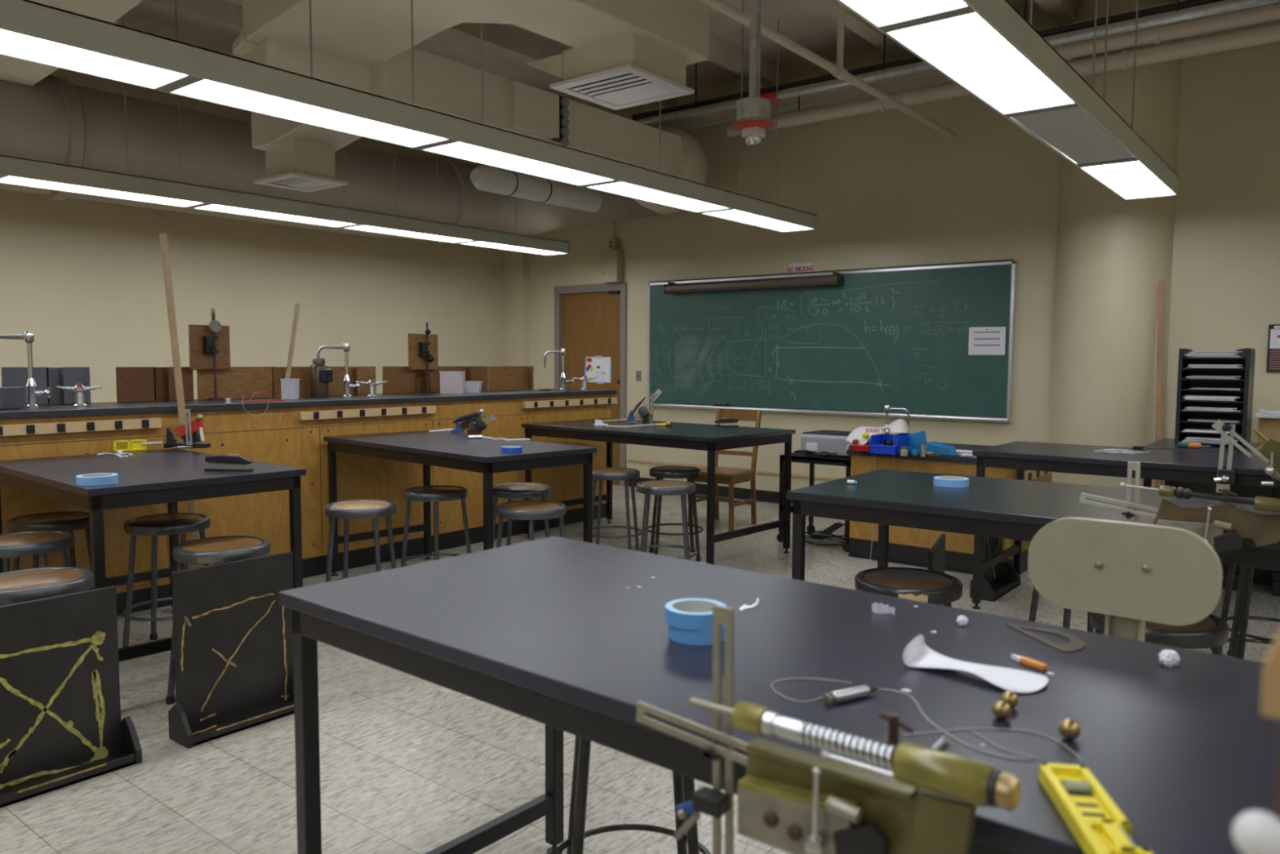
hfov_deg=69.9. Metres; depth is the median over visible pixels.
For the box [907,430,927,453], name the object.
box
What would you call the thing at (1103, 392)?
column round
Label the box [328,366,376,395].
board
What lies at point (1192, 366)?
bundle
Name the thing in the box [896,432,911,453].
storage bin
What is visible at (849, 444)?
white line
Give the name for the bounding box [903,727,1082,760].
wire
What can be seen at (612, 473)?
stool
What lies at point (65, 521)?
stool
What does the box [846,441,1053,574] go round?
bench
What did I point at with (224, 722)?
tray
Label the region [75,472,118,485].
tape roll
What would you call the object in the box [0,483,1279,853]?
floor
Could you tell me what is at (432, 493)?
stool
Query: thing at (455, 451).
lab table
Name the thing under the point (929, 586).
stool
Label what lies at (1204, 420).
bundle
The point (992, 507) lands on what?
lab table
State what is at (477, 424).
projectile launcher
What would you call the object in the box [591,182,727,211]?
diffuser
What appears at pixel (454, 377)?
board
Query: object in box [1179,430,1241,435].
shelf
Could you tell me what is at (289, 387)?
plastic tub
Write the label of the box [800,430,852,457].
projector
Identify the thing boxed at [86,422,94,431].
outlet
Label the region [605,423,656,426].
string
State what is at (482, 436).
string
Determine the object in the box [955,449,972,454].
paper stack
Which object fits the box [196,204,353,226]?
diffuser
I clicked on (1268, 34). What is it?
pipe
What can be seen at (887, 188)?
wall
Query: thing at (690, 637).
tape roll
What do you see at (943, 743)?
pin
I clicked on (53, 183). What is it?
diffuser
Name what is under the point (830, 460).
shelf
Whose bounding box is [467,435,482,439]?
weight
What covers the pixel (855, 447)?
storage bin
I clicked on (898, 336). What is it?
chalkboard
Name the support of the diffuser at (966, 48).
attached to the pendant light at (987, 48)
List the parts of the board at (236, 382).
wide panel, narrow panel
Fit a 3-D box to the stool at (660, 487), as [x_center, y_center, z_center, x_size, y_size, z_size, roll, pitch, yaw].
[0.153,0.644,5.543,0.398,0.610,0.398,1,4,4]
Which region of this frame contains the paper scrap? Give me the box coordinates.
[739,597,759,610]
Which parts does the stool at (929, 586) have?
leg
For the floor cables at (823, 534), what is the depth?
6.87 m
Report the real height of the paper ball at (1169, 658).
0.029 m
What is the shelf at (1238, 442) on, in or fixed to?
attached to the organizer
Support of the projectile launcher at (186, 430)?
on the lab table at (170, 476)
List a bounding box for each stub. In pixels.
[846,480,857,484]
[1010,653,1047,670]
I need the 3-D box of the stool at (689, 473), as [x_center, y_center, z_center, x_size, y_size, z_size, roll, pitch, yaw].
[0.240,0.590,6.301,0.398,0.610,0.398,0,4,-5]
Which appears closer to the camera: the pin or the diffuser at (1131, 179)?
the pin
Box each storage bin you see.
[850,439,870,452]
[868,434,908,455]
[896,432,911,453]
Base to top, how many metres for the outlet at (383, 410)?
0.042 m
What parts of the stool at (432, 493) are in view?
leg, leg, leg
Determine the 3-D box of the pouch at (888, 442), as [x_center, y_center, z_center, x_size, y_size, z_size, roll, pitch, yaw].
[1.681,0.109,6.160,0.086,0.094,0.091,4,5,38]
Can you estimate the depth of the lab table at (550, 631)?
1.46 m
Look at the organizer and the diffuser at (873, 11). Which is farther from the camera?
the organizer
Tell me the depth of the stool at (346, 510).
4.57 m
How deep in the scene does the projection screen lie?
8.56 m
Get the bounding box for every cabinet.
[0,388,617,615]
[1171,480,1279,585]
[1254,409,1279,443]
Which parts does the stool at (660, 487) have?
leg, leg, leg, leg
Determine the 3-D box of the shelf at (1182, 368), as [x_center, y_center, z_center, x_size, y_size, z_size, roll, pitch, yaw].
[3.375,-0.341,5.360,0.306,0.008,0.288,4,5,38]
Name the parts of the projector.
dark lid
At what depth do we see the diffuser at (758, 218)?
7.01 m
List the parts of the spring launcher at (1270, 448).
slotted arm, plunger rod, clamp rod, plate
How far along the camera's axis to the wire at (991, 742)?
1.14 m
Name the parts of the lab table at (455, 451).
leg, leg, leg, leg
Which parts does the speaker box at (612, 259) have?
panel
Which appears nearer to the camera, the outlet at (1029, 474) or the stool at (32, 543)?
the stool at (32, 543)
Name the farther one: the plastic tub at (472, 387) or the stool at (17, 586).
the plastic tub at (472, 387)
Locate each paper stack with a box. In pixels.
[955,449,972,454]
[961,453,976,457]
[1259,408,1279,413]
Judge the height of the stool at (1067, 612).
0.610 m
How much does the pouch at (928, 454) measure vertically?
0.026 m
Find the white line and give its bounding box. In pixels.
[844,434,894,559]
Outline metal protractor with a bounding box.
[1006,624,1085,653]
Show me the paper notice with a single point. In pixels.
(982, 340)
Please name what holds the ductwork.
attached to the wall at (86, 277)
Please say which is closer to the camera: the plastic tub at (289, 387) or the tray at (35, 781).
the tray at (35, 781)
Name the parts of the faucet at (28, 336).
spout, valve handle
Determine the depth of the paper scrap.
1.79 m
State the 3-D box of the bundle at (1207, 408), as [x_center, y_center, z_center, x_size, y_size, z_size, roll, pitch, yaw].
[3.366,-0.108,5.362,0.286,0.020,0.284,4,5,38]
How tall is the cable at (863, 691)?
0.017 m
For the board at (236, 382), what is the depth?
5.88 m
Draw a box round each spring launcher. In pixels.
[635,604,1021,853]
[1079,461,1279,553]
[1211,418,1279,493]
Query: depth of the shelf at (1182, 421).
5.36 m
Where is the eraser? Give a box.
[713,402,728,406]
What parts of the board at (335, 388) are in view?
wide panel, narrow panel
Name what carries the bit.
on the lab table at (550, 631)
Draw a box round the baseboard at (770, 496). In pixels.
[627,477,792,503]
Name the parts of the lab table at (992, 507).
leg, leg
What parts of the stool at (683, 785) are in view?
leg, leg, leg, leg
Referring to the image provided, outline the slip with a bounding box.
[521,389,551,391]
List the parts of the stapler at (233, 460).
arm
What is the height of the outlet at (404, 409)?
0.042 m
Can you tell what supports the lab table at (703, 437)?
on the floor
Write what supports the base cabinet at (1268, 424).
on the floor
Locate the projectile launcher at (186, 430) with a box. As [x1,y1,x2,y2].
[142,408,210,448]
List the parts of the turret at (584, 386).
post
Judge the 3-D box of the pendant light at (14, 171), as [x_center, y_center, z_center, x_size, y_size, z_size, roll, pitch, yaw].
[-3.721,-2.293,5.618,0.310,1.581,9.348,4,5,38]
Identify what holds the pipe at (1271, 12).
attached to the deck
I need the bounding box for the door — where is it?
[554,282,626,485]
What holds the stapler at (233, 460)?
on the lab table at (170, 476)
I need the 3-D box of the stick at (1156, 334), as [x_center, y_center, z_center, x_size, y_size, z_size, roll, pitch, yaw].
[3.673,-0.050,6.513,0.035,1.889,0.180,2,4,18]
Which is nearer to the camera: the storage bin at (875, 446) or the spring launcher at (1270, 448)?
the spring launcher at (1270, 448)
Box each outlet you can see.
[0,426,3,435]
[26,424,35,433]
[57,423,65,431]
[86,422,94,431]
[115,420,122,429]
[142,419,149,427]
[313,411,319,418]
[337,410,342,417]
[360,409,364,416]
[381,408,386,415]
[402,407,407,413]
[422,406,426,413]
[533,401,537,407]
[564,400,568,405]
[1027,472,1031,479]
[1036,471,1039,477]
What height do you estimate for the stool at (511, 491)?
0.610 m
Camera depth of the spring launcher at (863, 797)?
0.98 m
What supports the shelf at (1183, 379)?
attached to the organizer
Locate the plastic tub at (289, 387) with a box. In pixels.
[280,378,299,399]
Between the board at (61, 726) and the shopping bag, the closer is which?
the board at (61, 726)
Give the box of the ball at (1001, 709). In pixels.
[991,700,1011,719]
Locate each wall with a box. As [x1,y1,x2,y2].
[0,68,503,402]
[528,15,1279,492]
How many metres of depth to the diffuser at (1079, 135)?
4.34 m
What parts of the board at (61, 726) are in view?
plate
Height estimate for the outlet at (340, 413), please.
0.042 m
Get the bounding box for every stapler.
[204,454,253,471]
[714,417,738,426]
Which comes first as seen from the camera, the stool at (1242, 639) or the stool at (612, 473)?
the stool at (1242, 639)
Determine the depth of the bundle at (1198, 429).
5.33 m
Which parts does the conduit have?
hanger rod, hanger rod, hanger rod, hanger rod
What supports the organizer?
on the lab table at (1165, 443)
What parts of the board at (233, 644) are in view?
plate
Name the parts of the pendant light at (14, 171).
hanger rod, hanger rod, hanger rod, hanger rod, hanger rod, hanger rod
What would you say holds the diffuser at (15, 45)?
attached to the pendant light at (31, 31)
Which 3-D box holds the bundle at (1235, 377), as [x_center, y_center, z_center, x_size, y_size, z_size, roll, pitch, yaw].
[3.361,-0.291,5.350,0.278,0.016,0.290,4,5,38]
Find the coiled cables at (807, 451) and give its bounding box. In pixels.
[793,449,837,456]
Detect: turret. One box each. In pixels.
[56,383,102,406]
[355,378,387,396]
[573,375,596,390]
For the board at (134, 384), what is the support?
on the cabinet at (291, 433)
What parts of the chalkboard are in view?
map rail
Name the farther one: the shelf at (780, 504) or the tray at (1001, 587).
the shelf at (780, 504)
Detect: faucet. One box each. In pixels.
[0,330,51,408]
[315,342,360,397]
[543,348,573,390]
[883,404,910,434]
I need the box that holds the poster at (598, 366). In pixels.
[585,355,611,383]
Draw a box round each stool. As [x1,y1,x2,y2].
[0,530,75,605]
[0,566,93,604]
[6,511,91,571]
[121,512,210,647]
[164,535,270,704]
[324,499,396,582]
[400,484,471,566]
[493,482,550,546]
[496,500,566,547]
[551,735,711,853]
[592,466,641,551]
[633,480,697,559]
[648,466,703,560]
[854,567,963,607]
[1028,586,1093,632]
[1089,612,1229,655]
[1209,564,1279,658]
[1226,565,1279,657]
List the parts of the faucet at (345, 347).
spout, valve handle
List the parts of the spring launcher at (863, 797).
slotted arm, plunger rod, clamp rod, plate, screw handle, knob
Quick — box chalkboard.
[647,259,1016,422]
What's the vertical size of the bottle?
0.262 m
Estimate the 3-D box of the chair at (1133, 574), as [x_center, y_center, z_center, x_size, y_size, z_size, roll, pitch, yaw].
[1.063,0.696,1.985,0.360,1.036,0.409,4,5,38]
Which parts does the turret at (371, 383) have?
post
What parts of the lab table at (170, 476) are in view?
leg, leg, leg, leg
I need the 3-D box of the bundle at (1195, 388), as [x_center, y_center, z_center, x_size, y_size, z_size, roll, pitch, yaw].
[3.373,-0.224,5.343,0.249,0.008,0.291,4,5,38]
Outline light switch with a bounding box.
[635,370,640,381]
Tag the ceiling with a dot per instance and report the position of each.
(215, 25)
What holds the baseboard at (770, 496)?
attached to the wall at (887, 188)
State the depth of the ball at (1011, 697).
1.27 m
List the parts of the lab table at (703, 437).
leg, leg, leg, leg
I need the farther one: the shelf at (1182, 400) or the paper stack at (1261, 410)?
the paper stack at (1261, 410)
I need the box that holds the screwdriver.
[1177,441,1210,448]
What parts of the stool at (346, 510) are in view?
leg, leg, leg, leg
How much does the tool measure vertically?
0.044 m
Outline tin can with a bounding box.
[919,443,926,457]
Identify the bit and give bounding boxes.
[901,688,911,692]
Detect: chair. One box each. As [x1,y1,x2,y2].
[687,408,761,531]
[1027,516,1222,641]
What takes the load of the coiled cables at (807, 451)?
on the metal cart
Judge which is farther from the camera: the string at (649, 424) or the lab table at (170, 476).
the string at (649, 424)
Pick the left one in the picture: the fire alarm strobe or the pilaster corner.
the pilaster corner
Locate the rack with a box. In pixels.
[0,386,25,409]
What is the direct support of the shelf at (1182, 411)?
attached to the organizer
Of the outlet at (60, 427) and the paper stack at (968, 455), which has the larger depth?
the paper stack at (968, 455)
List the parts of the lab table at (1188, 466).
leg, leg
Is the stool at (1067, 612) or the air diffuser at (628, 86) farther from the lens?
the air diffuser at (628, 86)
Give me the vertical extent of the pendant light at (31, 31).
1.581 m
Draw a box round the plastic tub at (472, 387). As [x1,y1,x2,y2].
[463,381,483,393]
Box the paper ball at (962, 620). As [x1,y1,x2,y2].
[956,614,968,626]
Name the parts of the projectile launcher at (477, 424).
white rod, plate, knob, steel frame, slotted arm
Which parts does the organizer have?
panel, panel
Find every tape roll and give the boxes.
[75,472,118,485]
[501,445,522,453]
[664,598,726,630]
[668,625,724,644]
[933,475,968,487]
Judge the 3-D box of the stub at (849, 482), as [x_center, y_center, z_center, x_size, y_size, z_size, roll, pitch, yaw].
[0.831,0.216,3.586,0.037,0.016,0.016,2,5,27]
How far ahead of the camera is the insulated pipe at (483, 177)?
7.67 m
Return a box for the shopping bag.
[845,418,908,444]
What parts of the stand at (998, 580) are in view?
plate, board panel, plate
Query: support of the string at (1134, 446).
on the lab table at (1188, 466)
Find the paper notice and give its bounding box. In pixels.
[968,326,1005,355]
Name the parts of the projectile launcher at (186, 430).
white rod, plate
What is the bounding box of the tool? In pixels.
[656,420,671,426]
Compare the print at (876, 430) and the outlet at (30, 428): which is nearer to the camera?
the outlet at (30, 428)
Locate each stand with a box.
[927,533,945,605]
[969,535,1020,601]
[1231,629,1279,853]
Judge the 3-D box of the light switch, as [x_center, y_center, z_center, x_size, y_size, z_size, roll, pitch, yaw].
[-0.018,-0.538,9.658,0.070,0.113,0.014,4,5,38]
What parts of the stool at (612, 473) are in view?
leg, leg, leg, leg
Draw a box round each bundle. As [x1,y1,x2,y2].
[1182,394,1243,400]
[1182,404,1242,412]
[1182,426,1239,433]
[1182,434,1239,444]
[1184,351,1242,357]
[1186,364,1244,368]
[1186,375,1244,379]
[1186,417,1242,422]
[1190,386,1244,390]
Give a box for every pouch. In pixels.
[883,438,893,445]
[925,451,941,457]
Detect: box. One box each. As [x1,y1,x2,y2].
[600,221,623,283]
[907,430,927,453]
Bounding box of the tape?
[871,601,895,614]
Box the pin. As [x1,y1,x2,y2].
[931,735,951,751]
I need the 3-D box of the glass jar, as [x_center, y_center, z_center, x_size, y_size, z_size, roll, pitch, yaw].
[1.700,0.154,5.891,0.048,0.062,0.048,4,5,38]
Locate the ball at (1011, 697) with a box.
[1000,690,1018,707]
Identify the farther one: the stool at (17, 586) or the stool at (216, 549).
the stool at (216, 549)
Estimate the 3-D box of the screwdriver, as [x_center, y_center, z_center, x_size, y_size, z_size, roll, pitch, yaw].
[3.123,0.105,5.160,0.160,0.032,0.032,3,5,32]
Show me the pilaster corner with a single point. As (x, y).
(515, 264)
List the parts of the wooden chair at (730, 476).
leg, post, seat, leg, post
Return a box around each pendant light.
[0,0,569,255]
[0,0,817,232]
[835,0,1179,199]
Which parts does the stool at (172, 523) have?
leg, leg, leg, leg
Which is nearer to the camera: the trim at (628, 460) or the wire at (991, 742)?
the wire at (991, 742)
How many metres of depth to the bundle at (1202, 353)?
5.23 m
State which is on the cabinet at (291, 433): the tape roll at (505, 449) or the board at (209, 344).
the board at (209, 344)
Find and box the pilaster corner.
[502,249,529,366]
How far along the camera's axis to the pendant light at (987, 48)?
3.57 m
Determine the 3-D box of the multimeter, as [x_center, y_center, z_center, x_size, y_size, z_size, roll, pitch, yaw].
[0.464,0.407,0.905,0.052,0.022,0.300,1,4,8]
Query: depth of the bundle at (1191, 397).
5.27 m
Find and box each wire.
[235,391,284,402]
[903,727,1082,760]
[968,728,1038,759]
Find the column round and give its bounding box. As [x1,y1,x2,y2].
[1049,0,1183,488]
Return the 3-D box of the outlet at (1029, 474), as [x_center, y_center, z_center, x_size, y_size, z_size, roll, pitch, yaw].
[2.473,0.313,5.810,0.012,0.045,0.055,4,5,38]
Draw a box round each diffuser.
[0,29,185,87]
[0,176,201,206]
[173,79,444,146]
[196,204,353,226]
[253,172,347,192]
[348,225,470,242]
[426,142,610,184]
[464,241,560,254]
[549,63,694,110]
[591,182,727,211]
[706,209,809,231]
[846,0,965,24]
[891,12,1072,112]
[1012,106,1134,164]
[1084,160,1174,198]
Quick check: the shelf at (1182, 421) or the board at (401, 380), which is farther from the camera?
the board at (401, 380)
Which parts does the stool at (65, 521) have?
leg, leg, leg, leg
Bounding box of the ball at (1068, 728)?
[1058,718,1080,739]
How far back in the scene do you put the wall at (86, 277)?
8.06 m
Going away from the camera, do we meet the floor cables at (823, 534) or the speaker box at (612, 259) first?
the floor cables at (823, 534)
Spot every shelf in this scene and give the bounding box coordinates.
[778,502,792,512]
[779,452,851,466]
[1179,418,1242,424]
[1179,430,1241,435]
[1179,440,1240,445]
[1180,408,1242,413]
[1181,387,1244,391]
[1181,399,1243,402]
[1182,357,1245,359]
[1182,368,1244,369]
[1182,377,1244,380]
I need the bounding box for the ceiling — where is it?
[119,0,1076,111]
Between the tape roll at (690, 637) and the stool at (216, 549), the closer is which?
the tape roll at (690, 637)
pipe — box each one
[470,164,602,212]
[698,0,955,138]
[726,23,1279,137]
[1052,2,1279,61]
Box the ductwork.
[0,0,709,243]
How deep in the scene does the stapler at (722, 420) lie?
6.67 m
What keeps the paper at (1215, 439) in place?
on the organizer
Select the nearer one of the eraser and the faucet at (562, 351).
the faucet at (562, 351)
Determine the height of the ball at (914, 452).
0.044 m
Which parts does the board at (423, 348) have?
panel, rod, knob, knob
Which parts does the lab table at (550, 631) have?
leg, leg, paper strip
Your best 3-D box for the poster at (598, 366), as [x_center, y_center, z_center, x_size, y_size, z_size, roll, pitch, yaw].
[-0.461,-0.628,10.043,0.380,0.307,0.004,4,5,38]
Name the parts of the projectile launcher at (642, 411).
pale rod, plunger rod, slotted arm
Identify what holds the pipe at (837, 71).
hanging from the ceiling
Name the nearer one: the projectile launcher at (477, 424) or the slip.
the projectile launcher at (477, 424)
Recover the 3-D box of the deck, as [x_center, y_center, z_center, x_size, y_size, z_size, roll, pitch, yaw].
[3.581,-2.723,6.172,8.550,0.050,0.640,4,5,38]
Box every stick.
[159,233,201,568]
[284,303,299,378]
[1151,287,1158,488]
[1154,280,1163,488]
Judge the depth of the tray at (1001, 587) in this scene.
5.44 m
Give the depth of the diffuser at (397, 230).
7.87 m
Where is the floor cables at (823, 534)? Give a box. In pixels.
[804,521,844,545]
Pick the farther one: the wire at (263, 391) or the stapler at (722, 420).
the stapler at (722, 420)
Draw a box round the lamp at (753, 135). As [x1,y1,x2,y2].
[742,126,765,146]
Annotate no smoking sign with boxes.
[787,262,813,273]
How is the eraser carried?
on the chalkboard
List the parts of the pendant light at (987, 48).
hanger rod, hanger rod, hanger rod, hanger rod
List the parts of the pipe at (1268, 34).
hanger rod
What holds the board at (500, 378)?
on the cabinet at (291, 433)
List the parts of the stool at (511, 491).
leg, leg, leg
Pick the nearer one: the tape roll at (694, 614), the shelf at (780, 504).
the tape roll at (694, 614)
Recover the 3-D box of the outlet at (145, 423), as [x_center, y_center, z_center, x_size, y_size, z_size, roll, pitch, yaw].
[-2.606,-0.018,4.823,0.016,0.042,0.035,4,5,38]
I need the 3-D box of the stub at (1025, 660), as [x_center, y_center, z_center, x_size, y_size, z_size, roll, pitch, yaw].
[0.618,0.374,1.458,0.015,0.009,0.065,-2,5,-28]
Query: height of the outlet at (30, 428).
0.042 m
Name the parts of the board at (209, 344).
panel, rod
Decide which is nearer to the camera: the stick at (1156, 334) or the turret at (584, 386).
the stick at (1156, 334)
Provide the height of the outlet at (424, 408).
0.042 m
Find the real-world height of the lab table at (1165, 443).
0.870 m
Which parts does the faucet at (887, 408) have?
spout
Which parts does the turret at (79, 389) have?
post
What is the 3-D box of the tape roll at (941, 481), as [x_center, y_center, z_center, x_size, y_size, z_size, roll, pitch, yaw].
[1.215,0.213,3.572,0.131,0.028,0.131,4,5,38]
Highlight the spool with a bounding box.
[225,398,231,403]
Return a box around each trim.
[626,458,843,479]
[1055,289,1171,295]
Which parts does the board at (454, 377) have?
wide panel, narrow panel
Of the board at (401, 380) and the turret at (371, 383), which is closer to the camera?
the turret at (371, 383)
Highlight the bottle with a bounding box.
[310,358,333,397]
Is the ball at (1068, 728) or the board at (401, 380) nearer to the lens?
the ball at (1068, 728)
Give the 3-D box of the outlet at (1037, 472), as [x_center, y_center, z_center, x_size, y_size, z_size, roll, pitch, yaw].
[2.591,0.303,5.959,0.012,0.045,0.055,4,5,38]
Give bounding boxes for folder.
[926,440,957,456]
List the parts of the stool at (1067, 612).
leg, leg, leg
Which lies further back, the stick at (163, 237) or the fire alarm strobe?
the stick at (163, 237)
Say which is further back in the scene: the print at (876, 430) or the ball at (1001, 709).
the print at (876, 430)
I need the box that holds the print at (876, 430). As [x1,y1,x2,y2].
[866,428,884,432]
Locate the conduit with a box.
[631,0,1279,125]
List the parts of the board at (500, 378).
narrow panel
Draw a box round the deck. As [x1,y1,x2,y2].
[643,0,1231,130]
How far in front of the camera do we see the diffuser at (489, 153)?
5.01 m
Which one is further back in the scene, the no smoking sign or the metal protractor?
the no smoking sign
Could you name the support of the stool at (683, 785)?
on the floor
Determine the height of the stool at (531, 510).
0.610 m
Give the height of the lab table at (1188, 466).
0.870 m
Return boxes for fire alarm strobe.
[733,0,774,146]
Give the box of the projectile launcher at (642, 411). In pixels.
[601,388,662,422]
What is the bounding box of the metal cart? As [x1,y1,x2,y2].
[776,452,851,551]
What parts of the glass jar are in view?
lid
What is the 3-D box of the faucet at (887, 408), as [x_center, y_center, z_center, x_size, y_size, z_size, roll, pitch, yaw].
[1.870,-0.017,6.678,0.198,0.292,0.060,0,4,0]
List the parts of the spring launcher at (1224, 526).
slotted arm, plunger rod, clamp rod, plate, screw handle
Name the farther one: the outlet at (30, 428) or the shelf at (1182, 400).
the shelf at (1182, 400)
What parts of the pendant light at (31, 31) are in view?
hanger rod, hanger rod, hanger rod, hanger rod, hanger rod, hanger rod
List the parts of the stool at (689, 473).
leg, leg, leg, leg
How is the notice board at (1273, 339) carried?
attached to the wall at (887, 188)
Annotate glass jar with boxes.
[900,445,907,456]
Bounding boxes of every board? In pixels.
[0,366,90,405]
[0,586,142,808]
[115,366,194,402]
[168,551,293,748]
[188,308,230,400]
[196,366,311,399]
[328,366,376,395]
[382,365,442,394]
[408,322,438,393]
[442,365,488,392]
[488,365,533,391]
[1266,324,1279,372]
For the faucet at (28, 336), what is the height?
0.391 m
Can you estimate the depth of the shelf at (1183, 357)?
5.27 m
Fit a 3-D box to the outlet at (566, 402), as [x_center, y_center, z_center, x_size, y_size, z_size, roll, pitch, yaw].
[-0.588,-0.194,7.379,0.016,0.042,0.035,4,5,38]
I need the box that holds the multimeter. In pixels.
[1038,762,1153,853]
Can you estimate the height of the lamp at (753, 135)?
0.085 m
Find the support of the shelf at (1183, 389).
attached to the organizer
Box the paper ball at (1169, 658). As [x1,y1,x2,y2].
[1158,648,1179,666]
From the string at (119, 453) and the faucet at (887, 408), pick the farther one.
the faucet at (887, 408)
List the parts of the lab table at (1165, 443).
leg, leg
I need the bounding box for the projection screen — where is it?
[662,271,842,293]
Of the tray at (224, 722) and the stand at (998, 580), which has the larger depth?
the stand at (998, 580)
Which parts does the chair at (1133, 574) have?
post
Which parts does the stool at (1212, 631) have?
leg, leg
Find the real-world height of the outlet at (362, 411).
0.042 m
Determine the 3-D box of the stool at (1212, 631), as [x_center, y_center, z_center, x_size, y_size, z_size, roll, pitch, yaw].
[1.524,0.857,2.720,0.398,0.610,0.398,0,4,-8]
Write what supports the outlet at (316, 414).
attached to the cabinet at (291, 433)
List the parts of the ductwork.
damper panel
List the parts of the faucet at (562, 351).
spout, valve handle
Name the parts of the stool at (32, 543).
leg, leg, leg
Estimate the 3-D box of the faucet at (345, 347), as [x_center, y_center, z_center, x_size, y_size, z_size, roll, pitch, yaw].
[-2.029,-0.383,6.151,0.289,0.366,0.060,0,4,0]
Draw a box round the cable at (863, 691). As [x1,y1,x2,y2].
[771,677,1031,760]
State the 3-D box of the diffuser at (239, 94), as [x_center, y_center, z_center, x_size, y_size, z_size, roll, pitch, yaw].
[-1.418,-1.386,4.083,0.270,0.004,1.205,4,5,38]
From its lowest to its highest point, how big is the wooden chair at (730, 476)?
0.945 m
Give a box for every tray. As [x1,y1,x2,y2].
[0,751,135,808]
[191,699,293,746]
[647,402,1010,422]
[991,579,1018,599]
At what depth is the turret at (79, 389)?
4.80 m
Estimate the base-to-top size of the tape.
0.016 m
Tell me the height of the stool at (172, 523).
0.610 m
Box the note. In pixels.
[593,419,608,425]
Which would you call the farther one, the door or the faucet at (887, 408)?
the door
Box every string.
[97,449,133,457]
[242,395,268,417]
[482,435,530,440]
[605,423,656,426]
[1093,445,1150,454]
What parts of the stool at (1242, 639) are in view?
leg, leg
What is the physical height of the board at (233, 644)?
0.600 m
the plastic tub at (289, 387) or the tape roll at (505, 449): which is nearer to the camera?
the tape roll at (505, 449)
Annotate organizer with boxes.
[1174,347,1255,448]
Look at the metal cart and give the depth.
6.72 m
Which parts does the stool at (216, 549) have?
leg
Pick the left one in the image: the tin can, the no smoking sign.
the no smoking sign
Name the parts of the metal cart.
leg, leg, leg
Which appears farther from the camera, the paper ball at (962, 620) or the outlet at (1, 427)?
the outlet at (1, 427)
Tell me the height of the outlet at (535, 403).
0.042 m
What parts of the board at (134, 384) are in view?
wide panel, narrow panel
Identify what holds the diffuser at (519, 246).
attached to the pendant light at (14, 171)
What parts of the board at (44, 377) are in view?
wide panel, narrow panel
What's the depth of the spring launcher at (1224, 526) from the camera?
2.49 m
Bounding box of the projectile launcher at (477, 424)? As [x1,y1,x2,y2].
[429,408,495,434]
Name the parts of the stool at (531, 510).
leg, leg, leg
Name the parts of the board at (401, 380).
wide panel, narrow panel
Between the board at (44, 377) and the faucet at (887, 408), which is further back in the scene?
the faucet at (887, 408)
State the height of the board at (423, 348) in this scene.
0.532 m
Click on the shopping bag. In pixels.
(863, 433)
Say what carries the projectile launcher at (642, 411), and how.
on the lab table at (703, 437)
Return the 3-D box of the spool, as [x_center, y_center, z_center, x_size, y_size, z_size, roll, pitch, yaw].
[-2.386,-0.153,5.300,0.032,0.026,0.032,4,5,38]
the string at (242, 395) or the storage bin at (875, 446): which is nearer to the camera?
the string at (242, 395)
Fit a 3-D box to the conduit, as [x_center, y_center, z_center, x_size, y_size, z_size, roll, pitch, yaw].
[3.231,-2.771,5.681,8.400,0.566,0.086,4,5,38]
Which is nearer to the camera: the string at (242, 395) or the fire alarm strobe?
the fire alarm strobe
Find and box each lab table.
[0,448,306,661]
[278,536,1279,853]
[323,430,596,576]
[521,417,795,564]
[786,469,1279,580]
[972,440,1279,608]
[1142,438,1263,489]
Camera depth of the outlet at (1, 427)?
4.31 m
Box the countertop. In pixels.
[0,388,617,419]
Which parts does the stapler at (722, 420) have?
arm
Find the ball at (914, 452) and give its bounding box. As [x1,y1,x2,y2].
[911,448,918,455]
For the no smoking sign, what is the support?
attached to the wall at (887, 188)

